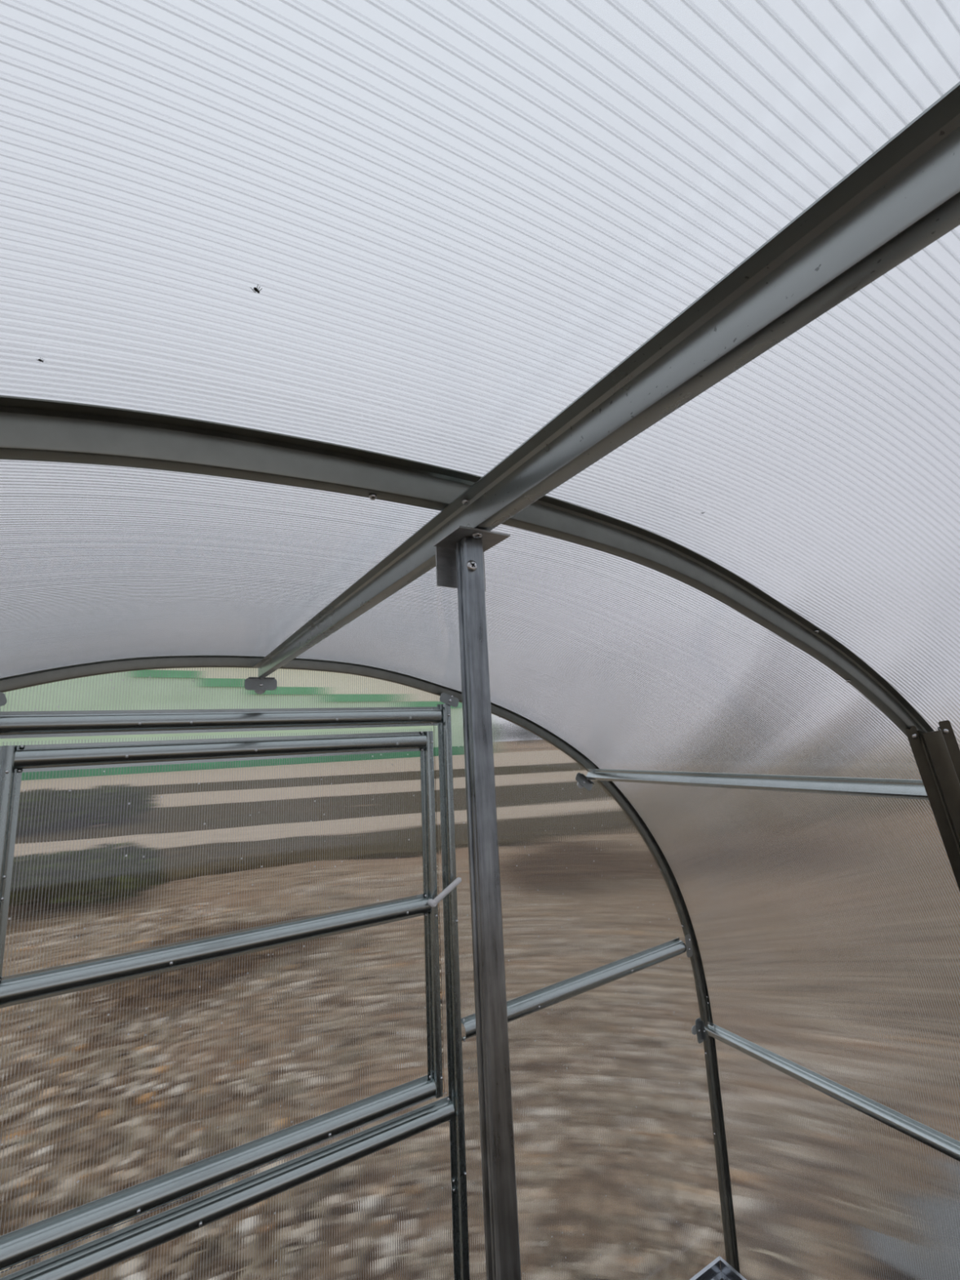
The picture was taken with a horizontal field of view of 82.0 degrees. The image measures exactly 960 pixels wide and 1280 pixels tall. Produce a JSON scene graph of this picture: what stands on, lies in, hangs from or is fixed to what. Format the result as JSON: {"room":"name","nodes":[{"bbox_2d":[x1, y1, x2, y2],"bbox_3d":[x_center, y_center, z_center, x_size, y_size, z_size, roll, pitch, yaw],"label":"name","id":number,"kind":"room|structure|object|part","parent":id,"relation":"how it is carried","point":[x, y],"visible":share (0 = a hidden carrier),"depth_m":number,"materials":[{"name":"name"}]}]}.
{"room":"greenhouse interior","nodes":[
{"label":"greenhouse interior","id":0,"kind":"room"},
{"bbox_2d":[0,667,726,1279],"bbox_3d":[-0.512,1.082,1.199,2.998,2.104,0.004,3,-12,-30],"label":"wall","id":1,"kind":"structure","parent":0,"point":[617,1178],"depth_m":1.60,"materials":[{"name":"clear plastic"}]},
{"bbox_2d":[0,692,7,709],"bbox_3d":[-0.933,1.096,0.921,0.063,2.016,0.033,3,-12,-30],"label":"door frame","id":2,"kind":"structure","parent":1,"relation":"attached to","point":[3,700],"depth_m":1.10,"materials":[{"name":"metal"}]},
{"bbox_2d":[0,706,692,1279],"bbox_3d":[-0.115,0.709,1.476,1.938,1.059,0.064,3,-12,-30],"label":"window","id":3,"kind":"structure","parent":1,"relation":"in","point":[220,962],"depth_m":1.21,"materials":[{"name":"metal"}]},
{"bbox_3d":[-0.522,0.686,1.253,0.896,0.055,0.026,3,-12,-30],"label":"rail","id":4,"kind":"part","parent":3,"relation":"part of","materials":[{"name":"grey metal"}]},
{"bbox_3d":[-0.503,1.113,1.177,0.896,0.056,0.026,3,-12,-30],"label":"rail","id":5,"kind":"part","parent":3,"relation":"part of","materials":[{"name":"grey metal"}]},
{"bbox_3d":[-0.541,0.261,1.329,0.896,0.054,0.026,3,-12,-30],"label":"rail","id":6,"kind":"part","parent":3,"relation":"part of","materials":[{"name":"grey metal"}]},
{"bbox_3d":[-0.547,0.193,1.339,1.001,0.056,0.030,3,-12,-30],"label":"header rail","id":7,"kind":"part","parent":3,"relation":"part of","materials":[{"name":"grey metal"}]},
{"bbox_3d":[-0.503,1.179,1.164,1.003,0.056,0.030,3,-12,-30],"label":"sill rail","id":8,"kind":"part","parent":3,"relation":"part of","materials":[{"name":"grey metal"}]},
{"bbox_3d":[-0.094,0.673,1.479,0.092,0.064,0.029,2,-11,-26],"label":"handle","id":9,"kind":"part","parent":3,"relation":"part of","materials":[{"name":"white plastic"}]},
{"bbox_3d":[0.342,1.045,1.695,0.895,0.093,0.034,3,-12,-30],"label":"side rail","id":10,"kind":"part","parent":3,"relation":"part of","materials":[{"name":"grey metal"}]},
{"bbox_2d":[437,693,470,1279],"bbox_3d":[-0.052,1.148,1.438,0.063,2.019,0.033,3,-12,-30],"label":"door frame","id":11,"kind":"structure","parent":1,"relation":"attached to","point":[455,1086],"depth_m":1.47,"materials":[{"name":"metal"}]},
{"bbox_2d":[0,0,959,1279],"bbox_3d":[0.412,0.763,-0.342,3.020,2.111,3.670,3,-12,-30],"label":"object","id":12,"kind":"structure","parent":0,"point":[452,220],"depth_m":0.37,"materials":[{"name":"white plastic"}]},
{"bbox_2d":[250,284,262,293],"bbox_3d":[-0.107,-0.167,0.264,0.005,0.002,0.004,-6,-11,19],"label":"insect","id":13,"kind":"object","parent":12,"relation":"on","point":[255,289],"visible":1,"depth_m":0.26},
{"bbox_3d":[0.450,1.802,-0.514,2.750,0.030,3.500,3,-12,-30],"label":"floor","id":14,"kind":"structure","parent":0,"visible":0},
{"bbox_2d":[0,395,934,736],"bbox_3d":[0.014,0.901,0.323,3.014,2.107,0.088,4,-12,-32],"label":"arch","id":15,"kind":"object","parent":14,"relation":"on","point":[33,429],"visible":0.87,"depth_m":0.43,"materials":[{"name":"metal"}]},
{"bbox_2d":[575,768,928,799],"bbox_3d":[1.017,0.236,0.722,0.075,0.074,2.672,3,-12,-30],"label":"side purlin","id":16,"kind":"object","parent":15,"relation":"attached to","point":[866,787],"visible":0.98,"depth_m":1.29,"materials":[{"name":"metal"}]},
{"bbox_2d":[691,1017,959,1161],"bbox_3d":[1.413,1.097,0.770,0.061,0.076,2.648,3,-12,-30],"label":"side purlin","id":17,"kind":"object","parent":15,"relation":"attached to","point":[919,1131],"visible":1,"depth_m":1.51,"materials":[{"name":"metal"}]},
{"bbox_2d":[691,1025,696,1035],"bbox_3d":[0.729,1.326,1.879,0.028,0.028,0.003,3,-12,-30],"label":"washer","id":18,"kind":"object","parent":17,"relation":"in","point":[694,1028],"depth_m":1.88,"materials":[{"name":"plastic"}]},
{"bbox_2d":[433,525,521,1279],"bbox_3d":[0.045,0.918,0.272,0.065,2.054,0.102,3,-12,-30],"label":"support post","id":19,"kind":"object","parent":14,"relation":"on","point":[460,554],"visible":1,"depth_m":0.41,"materials":[{"name":"metal"}]},
{"bbox_2d":[244,81,959,693],"bbox_3d":[0.125,-0.127,0.255,0.076,0.065,2.660,3,-12,-30],"label":"ridge beam","id":20,"kind":"structure","parent":19,"relation":"on","point":[904,197],"depth_m":0.26,"materials":[{"name":"metal"}]},
{"bbox_2d":[254,689,265,693],"bbox_3d":[-0.547,0.121,1.373,0.028,0.028,0.003,3,-12,-30],"label":"washer","id":21,"kind":"object","parent":20,"relation":"in","point":[259,691],"depth_m":1.37,"materials":[{"name":"plastic"}]},
{"bbox_2d":[905,720,959,891],"bbox_3d":[0.993,1.067,0.831,0.487,1.887,0.050,1,-11,-20],"label":"frame post","id":22,"kind":"object","parent":14,"relation":"on","point":[936,754],"visible":1,"depth_m":0.91,"materials":[{"name":"metal"}]},
{"label":"outside","id":23,"kind":"structure","parent":0,"visible":0},
{"bbox_2d":[9,853,444,1267],"bbox_3d":[-56.594,22.280,100.011,428.000,0.157,250.000,3,-12,-30],"label":"ground","id":24,"kind":"structure","parent":23,"point":[437,853],"depth_m":2.91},
{"bbox_2d":[0,725,434,747],"bbox_3d":[-40.895,9.144,62.276,83.500,11.200,20.200,3,-12,-30],"label":"hall","id":25,"kind":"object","parent":24,"relation":"on","point":[416,726],"visible":0.02,"depth_m":57.95,"materials":[{"name":"grey metal"}]},
{"bbox_2d":[0,865,443,1271],"bbox_3d":[-2.423,2.696,3.844,8.071,0.057,6.561,3,-12,-30],"label":"field stones","id":26,"kind":"object","parent":24,"relation":"on","point":[437,865],"visible":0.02,"depth_m":2.29},
{"bbox_2d":[1,884,443,1271],"bbox_3d":[1.567,2.515,3.994,13.282,0.090,9.277,3,-12,-30],"label":"dry grass","id":27,"kind":"structure","parent":24,"relation":"on","point":[437,885],"depth_m":2.87,"materials":[{"name":"plant"}]},
{"bbox_2d":[0,655,740,1273],"bbox_3d":[-0.509,1.080,1.193,3.012,2.107,0.044,3,-12,-30],"label":"arch","id":28,"kind":"object","parent":24,"relation":"on","point":[86,669],"visible":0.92,"depth_m":1.78,"materials":[{"name":"metal"}]},
{"bbox_3d":[0.794,1.699,1.848,0.041,1.008,0.044,3,-12,-30],"label":"leg","id":29,"kind":"part","parent":28,"relation":"part of","materials":[{"name":"grey metal"}]},
{"bbox_2d":[435,825,437,853],"bbox_3d":[-13.750,3.663,6.485,66.716,0.070,5.086,0,-11,-16],"label":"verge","id":30,"kind":"structure","parent":24,"relation":"on","point":[436,825],"depth_m":10.58,"materials":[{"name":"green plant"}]},
{"bbox_2d":[689,1256,721,1279],"bbox_3d":[-0.457,1.987,0.997,2.830,0.250,0.011,3,-12,-30],"label":"base rail","id":31,"kind":"object","parent":24,"relation":"on","point":[712,1271],"visible":1,"depth_m":1.71,"materials":[{"name":"metal"}]},
{"bbox_2d":[719,1255,746,1279],"bbox_3d":[1.419,1.835,0.607,0.011,0.250,2.624,3,-12,-30],"label":"base rail","id":32,"kind":"object","parent":24,"relation":"on","point":[728,1273],"visible":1,"depth_m":1.71,"materials":[{"name":"metal"}]}
]}

